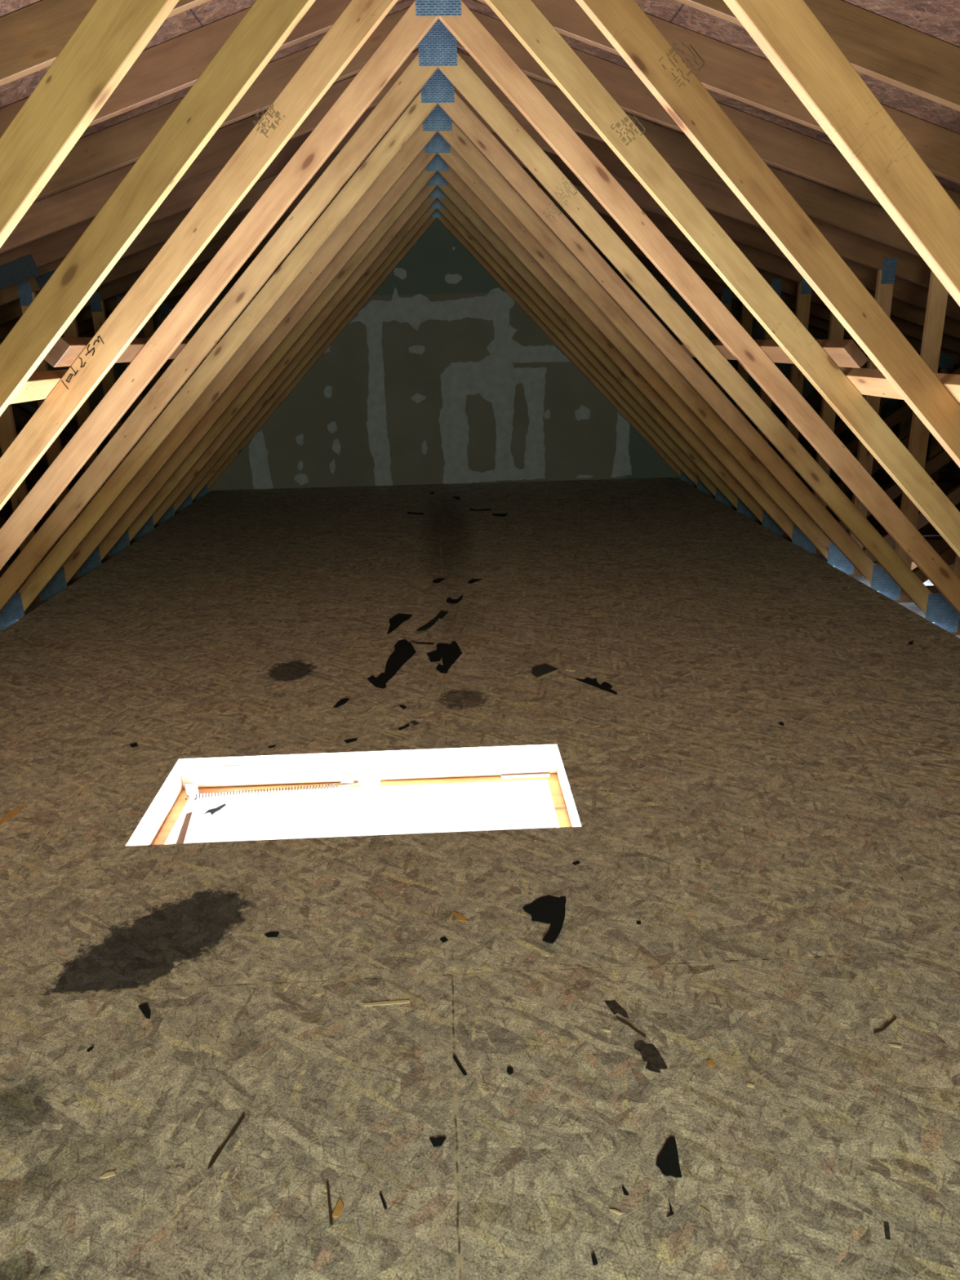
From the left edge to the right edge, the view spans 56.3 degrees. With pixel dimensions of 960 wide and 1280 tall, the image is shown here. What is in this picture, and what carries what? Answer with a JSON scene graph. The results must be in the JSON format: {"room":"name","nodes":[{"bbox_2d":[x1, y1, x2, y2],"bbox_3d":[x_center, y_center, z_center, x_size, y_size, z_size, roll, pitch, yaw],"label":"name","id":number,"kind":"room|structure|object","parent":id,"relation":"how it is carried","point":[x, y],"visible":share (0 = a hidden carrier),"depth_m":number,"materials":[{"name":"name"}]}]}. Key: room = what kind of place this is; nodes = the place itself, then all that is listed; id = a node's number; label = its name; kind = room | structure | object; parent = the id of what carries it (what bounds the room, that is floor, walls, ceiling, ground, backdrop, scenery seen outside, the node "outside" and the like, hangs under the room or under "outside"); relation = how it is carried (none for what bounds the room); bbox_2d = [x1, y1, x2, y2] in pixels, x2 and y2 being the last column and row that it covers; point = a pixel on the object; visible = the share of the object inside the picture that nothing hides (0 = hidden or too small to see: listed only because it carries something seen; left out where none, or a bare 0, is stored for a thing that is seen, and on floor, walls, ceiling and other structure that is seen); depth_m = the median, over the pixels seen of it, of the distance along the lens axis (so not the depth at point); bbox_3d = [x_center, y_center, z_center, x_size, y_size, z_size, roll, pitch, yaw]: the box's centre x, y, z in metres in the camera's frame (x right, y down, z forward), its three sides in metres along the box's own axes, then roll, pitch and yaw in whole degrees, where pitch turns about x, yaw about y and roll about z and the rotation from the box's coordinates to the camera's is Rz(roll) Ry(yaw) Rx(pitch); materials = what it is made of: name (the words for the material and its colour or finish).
{"room":"attic","nodes":[
{"label":"attic","id":0,"kind":"room"},
{"bbox_2d":[172,790,556,844],"bbox_3d":[-0.051,1.564,4.109,4.740,2.432,6.000,-2,19,-2],"label":"wall","id":1,"kind":"structure","parent":0,"point":[518,810],"depth_m":7.19,"materials":[{"name":"white paint"}]},
{"bbox_2d":[0,477,959,1279],"bbox_3d":[-0.089,0.121,4.089,4.792,0.018,10.880,-2,19,-2],"label":"floor","id":2,"kind":"structure","parent":0,"point":[793,888],"depth_m":2.30,"materials":[{"name":"brown wood"}]},
{"bbox_2d":[0,806,23,825],"bbox_3d":[-1.499,0.561,2.835,0.034,0.004,0.142,3,19,14],"label":"wood strip","id":3,"kind":"object","parent":2,"relation":"on","point":[11,813],"visible":1,"depth_m":2.85,"materials":[{"name":"brown wood"}]},
{"bbox_2d":[86,1045,93,1052],"bbox_3d":[-0.822,0.863,1.892,0.006,0.003,0.016,9,21,29],"label":"chip","id":4,"kind":"object","parent":2,"relation":"on","point":[88,1050],"visible":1,"depth_m":1.89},
{"bbox_2d":[99,1170,115,1178],"bbox_3d":[-0.666,0.956,1.603,0.026,0.003,0.010,-9,20,-21],"label":"chip","id":5,"kind":"object","parent":2,"relation":"on","point":[107,1175],"visible":1,"depth_m":1.60,"materials":[{"name":"beige wood"}]},
{"bbox_2d":[129,742,137,747],"bbox_3d":[-1.286,0.390,3.330,0.024,0.004,0.031,-11,21,-26],"label":"chip","id":6,"kind":"object","parent":2,"relation":"on","point":[134,744],"visible":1,"depth_m":3.33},
{"bbox_2d":[137,1003,151,1018],"bbox_3d":[-0.741,0.826,1.995,0.018,0.005,0.055,-16,24,-37],"label":"chip","id":7,"kind":"object","parent":2,"relation":"on","point":[144,1008],"visible":1,"depth_m":2.00,"materials":[{"name":"black wood"}]},
{"bbox_2d":[207,1114,244,1168],"bbox_3d":[-0.472,0.930,1.665,0.008,0.005,0.122,4,19,16],"label":"twig","id":8,"kind":"object","parent":2,"relation":"on","point":[218,1152],"visible":1,"depth_m":1.66,"materials":[{"name":"brown wood"}]},
{"bbox_2d":[264,931,279,937],"bbox_3d":[-0.522,0.737,2.244,0.034,0.004,0.019,2,19,10],"label":"chip","id":9,"kind":"object","parent":2,"relation":"on","point":[273,934],"visible":1,"depth_m":2.24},
{"bbox_2d":[325,1182,333,1225],"bbox_3d":[-0.259,0.968,1.541,0.005,0.004,0.082,-6,19,-13],"label":"stick","id":10,"kind":"object","parent":2,"relation":"on","point":[326,1183],"visible":1,"depth_m":1.53,"materials":[{"name":"brown wood"}]},
{"bbox_2d":[332,1198,343,1217],"bbox_3d":[-0.240,0.971,1.532,0.013,0.003,0.034,4,19,15],"label":"chip","id":11,"kind":"object","parent":2,"relation":"on","point":[339,1208],"visible":1,"depth_m":1.53,"materials":[{"name":"brown wood"}]},
{"bbox_2d":[333,697,349,707],"bbox_3d":[-0.570,0.257,3.674,0.035,0.007,0.106,4,19,14],"label":"chip","id":12,"kind":"object","parent":2,"relation":"on","point":[342,701],"visible":1,"depth_m":3.68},
{"bbox_2d":[344,737,357,742],"bbox_3d":[-0.478,0.372,3.330,0.050,0.004,0.027,-11,21,-27],"label":"chip","id":13,"kind":"object","parent":2,"relation":"on","point":[349,740],"visible":1,"depth_m":3.32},
{"bbox_2d":[129,748,579,845],"bbox_3d":[-0.385,0.579,2.993,1.438,0.153,0.664,-2,19,-2],"label":"attic hatch","id":14,"kind":"object","parent":2,"relation":"attached to","point":[190,784],"visible":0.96,"depth_m":3.25,"materials":[{"name":"white wood"}]},
{"bbox_2d":[204,803,226,815],"bbox_3d":[-0.914,0.585,3.099,0.036,0.003,0.086,8,21,25],"label":"scrap","id":15,"kind":"object","parent":14,"relation":"in","point":[212,811],"visible":1,"depth_m":3.09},
{"bbox_2d":[379,1192,386,1208],"bbox_3d":[-0.167,0.965,1.542,0.004,0.004,0.033,-9,20,-22],"label":"chip","id":16,"kind":"object","parent":2,"relation":"on","point":[380,1194],"visible":1,"depth_m":1.54,"materials":[{"name":"black"}]},
{"bbox_2d":[363,1000,409,1006],"bbox_3d":[-0.209,0.812,2.004,0.104,0.003,0.010,-2,19,-2],"label":"wood sliver","id":17,"kind":"object","parent":2,"relation":"on","point":[403,1002],"visible":1,"depth_m":2.00,"materials":[{"name":"beige wood"}]},
{"bbox_2d":[367,639,416,688],"bbox_3d":[-0.395,0.102,4.126,0.128,0.007,0.646,2,19,10],"label":"scrap","id":18,"kind":"object","parent":2,"relation":"on","point":[404,651],"visible":1,"depth_m":4.13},
{"bbox_2d":[386,613,412,634],"bbox_3d":[-0.457,-0.087,4.691,0.097,0.009,0.343,5,19,18],"label":"scrap","id":19,"kind":"object","parent":2,"relation":"on","point":[395,621],"visible":1,"depth_m":4.74,"materials":[{"name":"black"}]},
{"bbox_2d":[399,704,406,709],"bbox_3d":[-0.310,0.269,3.625,0.020,0.005,0.048,-11,21,-26],"label":"chip","id":20,"kind":"object","parent":2,"relation":"on","point":[403,707],"visible":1,"depth_m":3.62,"materials":[{"name":"black"}]},
{"bbox_2d":[398,723,408,730],"bbox_3d":[-0.290,0.332,3.434,0.015,0.006,0.060,16,25,41],"label":"chip","id":21,"kind":"object","parent":2,"relation":"on","point":[406,725],"visible":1,"depth_m":3.43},
{"bbox_2d":[410,720,419,724],"bbox_3d":[-0.257,0.320,3.471,0.037,0.004,0.025,15,25,40],"label":"chip","id":22,"kind":"object","parent":2,"relation":"on","point":[414,722],"visible":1,"depth_m":3.46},
{"bbox_2d":[407,511,424,515],"bbox_3d":[-0.548,-1.087,7.675,0.173,0.012,0.073,4,19,16],"label":"scrap","id":23,"kind":"object","parent":2,"relation":"on","point":[408,513],"visible":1,"depth_m":7.68,"materials":[{"name":"black"}]},
{"bbox_2d":[411,640,433,644],"bbox_3d":[-0.281,0.013,4.382,0.115,0.009,0.020,2,19,10],"label":"stick","id":24,"kind":"object","parent":2,"relation":"on","point":[411,641],"visible":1,"depth_m":4.38,"materials":[{"name":"black wood"}]},
{"bbox_2d":[416,610,448,631],"bbox_3d":[-0.248,-0.102,4.704,0.052,0.021,0.413,4,19,17],"label":"strip","id":25,"kind":"object","parent":2,"relation":"on","point":[442,614],"visible":1,"depth_m":4.71,"materials":[{"name":"black"}]},
{"bbox_2d":[429,1136,445,1146],"bbox_3d":[-0.078,0.926,1.654,0.031,0.004,0.021,-2,19,-2],"label":"chip","id":26,"kind":"object","parent":2,"relation":"on","point":[438,1141],"visible":1,"depth_m":1.66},
{"bbox_2d":[432,577,444,583],"bbox_3d":[-0.262,-0.367,5.518,0.058,0.005,0.114,6,20,20],"label":"scrap","id":27,"kind":"object","parent":2,"relation":"on","point":[437,580],"visible":1,"depth_m":5.51,"materials":[{"name":"black"}]},
{"bbox_2d":[440,936,448,942],"bbox_3d":[-0.089,0.739,2.211,0.014,0.004,0.015,-14,22,-33],"label":"chip","id":28,"kind":"object","parent":2,"relation":"on","point":[444,939],"visible":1,"depth_m":2.21,"materials":[{"name":"black"}]},
{"bbox_2d":[426,640,462,673],"bbox_3d":[-0.164,0.077,4.184,0.168,0.009,0.431,-2,19,-2],"label":"scrap","id":29,"kind":"object","parent":2,"relation":"on","point":[450,653],"visible":1,"depth_m":4.21,"materials":[{"name":"black"}]},
{"bbox_2d":[446,594,463,604],"bbox_3d":[-0.147,-0.235,5.107,0.083,0.012,0.168,2,19,8],"label":"scrap","id":30,"kind":"object","parent":2,"relation":"on","point":[449,600],"visible":1,"depth_m":5.09,"materials":[{"name":"black"}]},
{"bbox_2d":[451,496,460,500],"bbox_3d":[-0.226,-1.322,8.368,0.075,0.003,0.212,-2,19,-2],"label":"scrap","id":31,"kind":"object","parent":2,"relation":"on","point":[455,497],"visible":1,"depth_m":8.40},
{"bbox_2d":[453,1055,466,1075],"bbox_3d":[-0.041,0.867,1.826,0.006,0.006,0.054,-10,20,-25],"label":"chip","id":32,"kind":"object","parent":2,"relation":"on","point":[455,1058],"visible":1,"depth_m":1.82,"materials":[{"name":"black"}]},
{"bbox_2d":[452,911,467,922],"bbox_3d":[-0.053,0.710,2.298,0.018,0.003,0.058,-11,21,-26],"label":"chip","id":33,"kind":"object","parent":2,"relation":"on","point":[460,917],"visible":1,"depth_m":2.29,"materials":[{"name":"orange wood"}]},
{"bbox_2d":[467,578,482,583],"bbox_3d":[-0.043,-0.363,5.492,0.053,0.006,0.136,10,22,30],"label":"scrap","id":34,"kind":"object","parent":2,"relation":"on","point":[473,580],"visible":1,"depth_m":5.49,"materials":[{"name":"black"}]},
{"bbox_2d":[469,507,491,511],"bbox_3d":[0.006,-1.133,7.776,0.190,0.011,0.100,-2,19,-2],"label":"scrap","id":35,"kind":"object","parent":2,"relation":"on","point":[469,508],"visible":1,"depth_m":7.77,"materials":[{"name":"black"}]},
{"bbox_2d":[492,513,507,516],"bbox_3d":[0.155,-1.048,7.516,0.142,0.008,0.129,6,20,21],"label":"scrap","id":36,"kind":"object","parent":2,"relation":"on","point":[493,514],"visible":1,"depth_m":7.53,"materials":[{"name":"black"}]},
{"bbox_2d":[506,1066,513,1075],"bbox_3d":[0.061,0.870,1.812,0.013,0.003,0.019,-2,19,-2],"label":"debris","id":37,"kind":"object","parent":2,"relation":"on","point":[509,1070],"visible":1,"depth_m":1.81,"materials":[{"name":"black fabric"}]},
{"bbox_2d":[522,895,566,943],"bbox_3d":[0.172,0.705,2.269,0.118,0.021,0.220,-2,19,-2],"label":"scrap","id":38,"kind":"object","parent":2,"relation":"on","point":[548,909],"visible":1,"depth_m":2.31,"materials":[{"name":"black"}]},
{"bbox_2d":[532,663,557,679],"bbox_3d":[0.270,0.140,3.955,0.136,0.016,0.104,-14,22,-34],"label":"fragment","id":39,"kind":"object","parent":2,"relation":"on","point":[539,672],"visible":1,"depth_m":3.94,"materials":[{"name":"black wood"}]},
{"bbox_2d":[572,861,580,865],"bbox_3d":[0.271,0.627,2.523,0.019,0.003,0.012,-15,23,-36],"label":"chip","id":40,"kind":"object","parent":2,"relation":"on","point":[575,863],"visible":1,"depth_m":2.52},
{"bbox_2d":[591,1253,597,1266],"bbox_3d":[0.184,0.993,1.437,0.008,0.003,0.018,-2,19,-2],"label":"chip","id":41,"kind":"object","parent":2,"relation":"on","point":[594,1260],"visible":1,"depth_m":1.44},
{"bbox_2d":[584,728,606,730],"bbox_3d":[0.434,0.335,3.384,0.088,0.002,0.015,-4,19,-7],"label":"wood sliver","id":42,"kind":"object","parent":2,"relation":"on","point":[591,728],"visible":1,"depth_m":3.38,"materials":[{"name":"brown wood"}]},
{"bbox_2d":[575,677,617,694],"bbox_3d":[0.517,0.188,3.807,0.076,0.009,0.229,-17,24,-39],"label":"scrap","id":43,"kind":"object","parent":2,"relation":"on","point":[605,686],"visible":1,"depth_m":3.81,"materials":[{"name":"black"}]},
{"bbox_2d":[602,1028,611,1031],"bbox_3d":[0.270,0.832,1.912,0.019,0.003,0.006,2,19,11],"label":"wood sliver","id":44,"kind":"object","parent":2,"relation":"on","point":[603,1029],"visible":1,"depth_m":1.91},
{"bbox_2d":[608,1208,622,1215],"bbox_3d":[0.229,0.966,1.515,0.022,0.003,0.004,8,20,25],"label":"wood sliver","id":45,"kind":"object","parent":2,"relation":"on","point":[615,1211],"visible":1,"depth_m":1.51,"materials":[{"name":"beige wood"}]},
{"bbox_2d":[604,1000,628,1017],"bbox_3d":[0.302,0.812,1.973,0.030,0.001,0.069,-8,20,-20],"label":"flake","id":46,"kind":"object","parent":2,"relation":"on","point":[613,1006],"visible":1,"depth_m":1.97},
{"bbox_2d":[622,1186,629,1195],"bbox_3d":[0.250,0.954,1.551,0.007,0.003,0.017,-10,20,-24],"label":"chip","id":47,"kind":"object","parent":2,"relation":"on","point":[625,1193],"visible":1,"depth_m":1.55,"materials":[{"name":"black"}]},
{"bbox_2d":[616,1016,646,1037],"bbox_3d":[0.324,0.828,1.919,0.005,0.004,0.080,-17,24,-40],"label":"stick","id":48,"kind":"object","parent":2,"relation":"on","point":[618,1018],"visible":1,"depth_m":1.92,"materials":[{"name":"brown wood"}]},
{"bbox_2d":[634,1040,667,1072],"bbox_3d":[0.350,0.855,1.840,0.044,0.002,0.091,-6,19,-13],"label":"flake","id":49,"kind":"object","parent":2,"relation":"on","point":[650,1054],"visible":1,"depth_m":1.84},
{"bbox_2d":[656,1136,681,1177],"bbox_3d":[0.336,0.930,1.615,0.042,0.004,0.084,0,19,4],"label":"scrap","id":50,"kind":"object","parent":2,"relation":"on","point":[668,1161],"visible":1,"depth_m":1.60,"materials":[{"name":"black"}]},
{"bbox_2d":[666,1203,674,1217],"bbox_3d":[0.323,0.964,1.514,0.010,0.004,0.026,5,20,19],"label":"chip","id":51,"kind":"object","parent":2,"relation":"on","point":[670,1206],"visible":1,"depth_m":1.51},
{"bbox_2d":[699,1205,710,1213],"bbox_3d":[0.380,0.963,1.516,0.003,0.002,0.019,-18,25,-41],"label":"wood sliver","id":52,"kind":"object","parent":2,"relation":"on","point":[702,1207],"visible":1,"depth_m":1.51,"materials":[{"name":"beige wood"}]},
{"bbox_2d":[706,1059,715,1067],"bbox_3d":[0.468,0.859,1.818,0.012,0.003,0.019,-9,20,-21],"label":"chip","id":53,"kind":"object","parent":2,"relation":"on","point":[710,1063],"visible":1,"depth_m":1.82,"materials":[{"name":"wood"}]},
{"bbox_2d":[746,1083,755,1088],"bbox_3d":[0.532,0.876,1.764,0.016,0.003,0.006,5,20,18],"label":"wood sliver","id":54,"kind":"object","parent":2,"relation":"on","point":[750,1085],"visible":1,"depth_m":1.76,"materials":[{"name":"beige wood"}]},
{"bbox_2d":[874,1016,896,1033],"bbox_3d":[0.864,0.820,1.907,0.079,0.004,0.008,-13,22,-31],"label":"twig","id":55,"kind":"object","parent":2,"relation":"on","point":[890,1022],"visible":1,"depth_m":1.90,"materials":[{"name":"brown wood"}]},
{"bbox_2d":[884,1222,890,1239],"bbox_3d":[0.669,0.971,1.474,0.008,0.001,0.032,5,19,17],"label":"chip","id":56,"kind":"object","parent":2,"relation":"on","point":[886,1228],"visible":1,"depth_m":1.47,"materials":[{"name":"wood"}]},
{"bbox_2d":[888,1043,902,1048],"bbox_3d":[0.859,0.839,1.853,0.026,0.003,0.006,4,19,16],"label":"wood sliver","id":57,"kind":"object","parent":2,"relation":"on","point":[890,1044],"visible":1,"depth_m":1.85,"materials":[{"name":"beige wood"}]},
{"bbox_2d":[0,0,959,208],"bbox_3d":[-0.135,-1.402,3.615,14.008,2.322,10.950,-2,19,-2],"label":"roof","id":58,"kind":"structure","parent":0,"point":[938,19],"depth_m":3.15,"materials":[{"name":"brown wood"}]},
{"bbox_2d":[0,50,955,631],"bbox_3d":[-0.179,-1.479,4.706,14.000,2.841,0.039,-2,19,-2],"label":"roof truss","id":59,"kind":"object","parent":58,"relation":"attached to","point":[81,202],"visible":0.56,"depth_m":4.55,"materials":[{"name":"brown wood"}]},
{"bbox_2d":[714,491,959,638],"bbox_3d":[4.584,0.084,4.318,4.583,0.088,10.800,-2,19,-2],"label":"insulation","id":60,"kind":"object","parent":59,"relation":"on","point":[911,606],"visible":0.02,"depth_m":5.90},
{"bbox_2d":[0,0,959,614],"bbox_3d":[-0.122,-1.093,3.550,14.000,2.841,0.039,-2,19,-2],"label":"roof truss","id":61,"kind":"object","parent":58,"relation":"attached to","point":[161,70],"visible":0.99,"depth_m":3.33,"materials":[{"name":"brown wood"}]},
{"bbox_2d":[653,339,868,368],"bbox_3d":[1.132,-1.332,4.113,0.087,0.088,2.670,-2,19,-2],"label":"board","id":62,"kind":"object","parent":61,"relation":"attached to","point":[844,353],"visible":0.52,"depth_m":2.99,"materials":[{"name":"beige wood"}]},
{"bbox_2d":[0,0,959,557],"bbox_3d":[-0.093,-0.899,2.972,14.000,2.841,0.039,-2,19,-2],"label":"roof truss","id":63,"kind":"object","parent":58,"relation":"attached to","point":[32,37],"visible":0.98,"depth_m":2.76,"materials":[{"name":"brown wood"}]},
{"bbox_2d":[0,7,959,635],"bbox_3d":[-0.151,-1.286,4.128,14.000,2.841,0.039,-2,19,-2],"label":"roof truss","id":64,"kind":"object","parent":58,"relation":"attached to","point":[120,144],"visible":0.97,"depth_m":3.91,"materials":[{"name":"brown wood"}]},
{"bbox_2d":[44,337,221,367],"bbox_3d":[-1.365,-1.305,4.014,0.087,0.088,2.640,-2,19,-2],"label":"board","id":65,"kind":"object","parent":64,"relation":"attached to","point":[65,351],"visible":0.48,"depth_m":2.86,"materials":[{"name":"beige wood"}]},
{"bbox_2d":[0,0,959,467],"bbox_3d":[-0.065,-0.706,2.394,14.000,2.841,0.039,-2,19,-2],"label":"roof truss","id":66,"kind":"object","parent":58,"relation":"attached to","point":[267,24],"visible":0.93,"depth_m":2.24,"materials":[{"name":"brown wood"}]},
{"bbox_2d":[9,368,67,404],"bbox_3d":[-1.363,-0.551,2.081,0.087,0.088,2.420,-2,19,-2],"label":"board","id":67,"kind":"object","parent":66,"relation":"attached to","point":[39,384],"visible":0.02,"depth_m":2.80,"materials":[{"name":"brown wood"}]},
{"bbox_2d":[838,366,959,404],"bbox_3d":[1.320,-0.597,2.199,0.087,0.088,2.420,-2,19,-2],"label":"board","id":68,"kind":"object","parent":66,"relation":"attached to","point":[872,382],"visible":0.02,"depth_m":2.85,"materials":[{"name":"brown wood"}]},
{"bbox_2d":[0,0,959,306],"bbox_3d":[-0.036,-0.513,1.816,14.000,2.841,0.039,-2,19,-2],"label":"roof truss","id":69,"kind":"object","parent":58,"relation":"attached to","point":[113,34],"visible":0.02,"depth_m":1.64,"materials":[{"name":"brown wood"}]},
{"bbox_2d":[0,88,959,603],"bbox_3d":[-0.208,-1.672,5.284,14.000,2.841,0.039,-2,19,-2],"label":"roof truss","id":70,"kind":"object","parent":58,"relation":"attached to","point":[23,262],"visible":0.6,"depth_m":5.17,"materials":[{"name":"brown wood"}]},
{"bbox_2d":[0,121,959,578],"bbox_3d":[-0.236,-1.865,5.862,14.000,2.841,0.039,-2,19,-2],"label":"roof truss","id":71,"kind":"object","parent":58,"relation":"attached to","point":[153,234],"visible":0.43,"depth_m":5.77,"materials":[{"name":"brown wood"}]},
{"bbox_2d":[922,534,940,536],"bbox_3d":[3.302,-0.743,6.259,1.680,0.028,0.028,-2,19,-2],"label":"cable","id":72,"kind":"object","parent":71,"relation":"attached to","point":[926,535],"visible":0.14,"depth_m":6.25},
{"bbox_2d":[0,154,959,561],"bbox_3d":[-0.265,-2.058,6.440,14.000,2.841,0.039,-2,19,-2],"label":"roof truss","id":73,"kind":"object","parent":58,"relation":"attached to","point":[139,261],"visible":0.34,"depth_m":6.37,"materials":[{"name":"brown wood"}]},
{"bbox_2d":[0,171,959,543],"bbox_3d":[-0.293,-2.252,7.018,14.000,2.841,0.039,-2,19,-2],"label":"roof truss","id":74,"kind":"object","parent":58,"relation":"attached to","point":[780,284],"visible":0.38,"depth_m":6.96,"materials":[{"name":"brown wood"}]},
{"bbox_2d":[0,186,959,529],"bbox_3d":[-0.322,-2.445,7.595,14.000,2.841,0.039,-2,19,-2],"label":"roof truss","id":75,"kind":"object","parent":58,"relation":"attached to","point":[948,358],"visible":0.23,"depth_m":7.59,"materials":[{"name":"brown wood"}]},
{"bbox_2d":[4,514,175,615],"bbox_3d":[-4.769,0.412,3.966,4.605,0.079,10.800,-2,19,-2],"label":"insulation","id":76,"kind":"object","parent":75,"relation":"on","point":[33,606],"visible":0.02,"depth_m":6.31},
{"bbox_2d":[0,198,959,519],"bbox_3d":[-0.351,-2.638,8.173,14.000,2.841,0.039,-2,19,-2],"label":"roof truss","id":77,"kind":"object","parent":58,"relation":"attached to","point":[726,294],"visible":0.22,"depth_m":8.14,"materials":[{"name":"brown wood"}]},
{"bbox_2d":[0,208,959,508],"bbox_3d":[-0.379,-2.831,8.751,14.000,2.841,0.039,-2,19,-2],"label":"roof truss","id":78,"kind":"object","parent":58,"relation":"attached to","point":[165,308],"visible":0.21,"depth_m":8.76,"materials":[{"name":"brown wood"}]},
{"bbox_2d":[1,217,959,509],"bbox_3d":[-0.382,-2.813,8.842,14.000,2.935,0.014,-2,19,-2],"label":"wall","id":79,"kind":"structure","parent":0,"point":[440,376],"depth_m":8.98,"materials":[{"name":"paint"}]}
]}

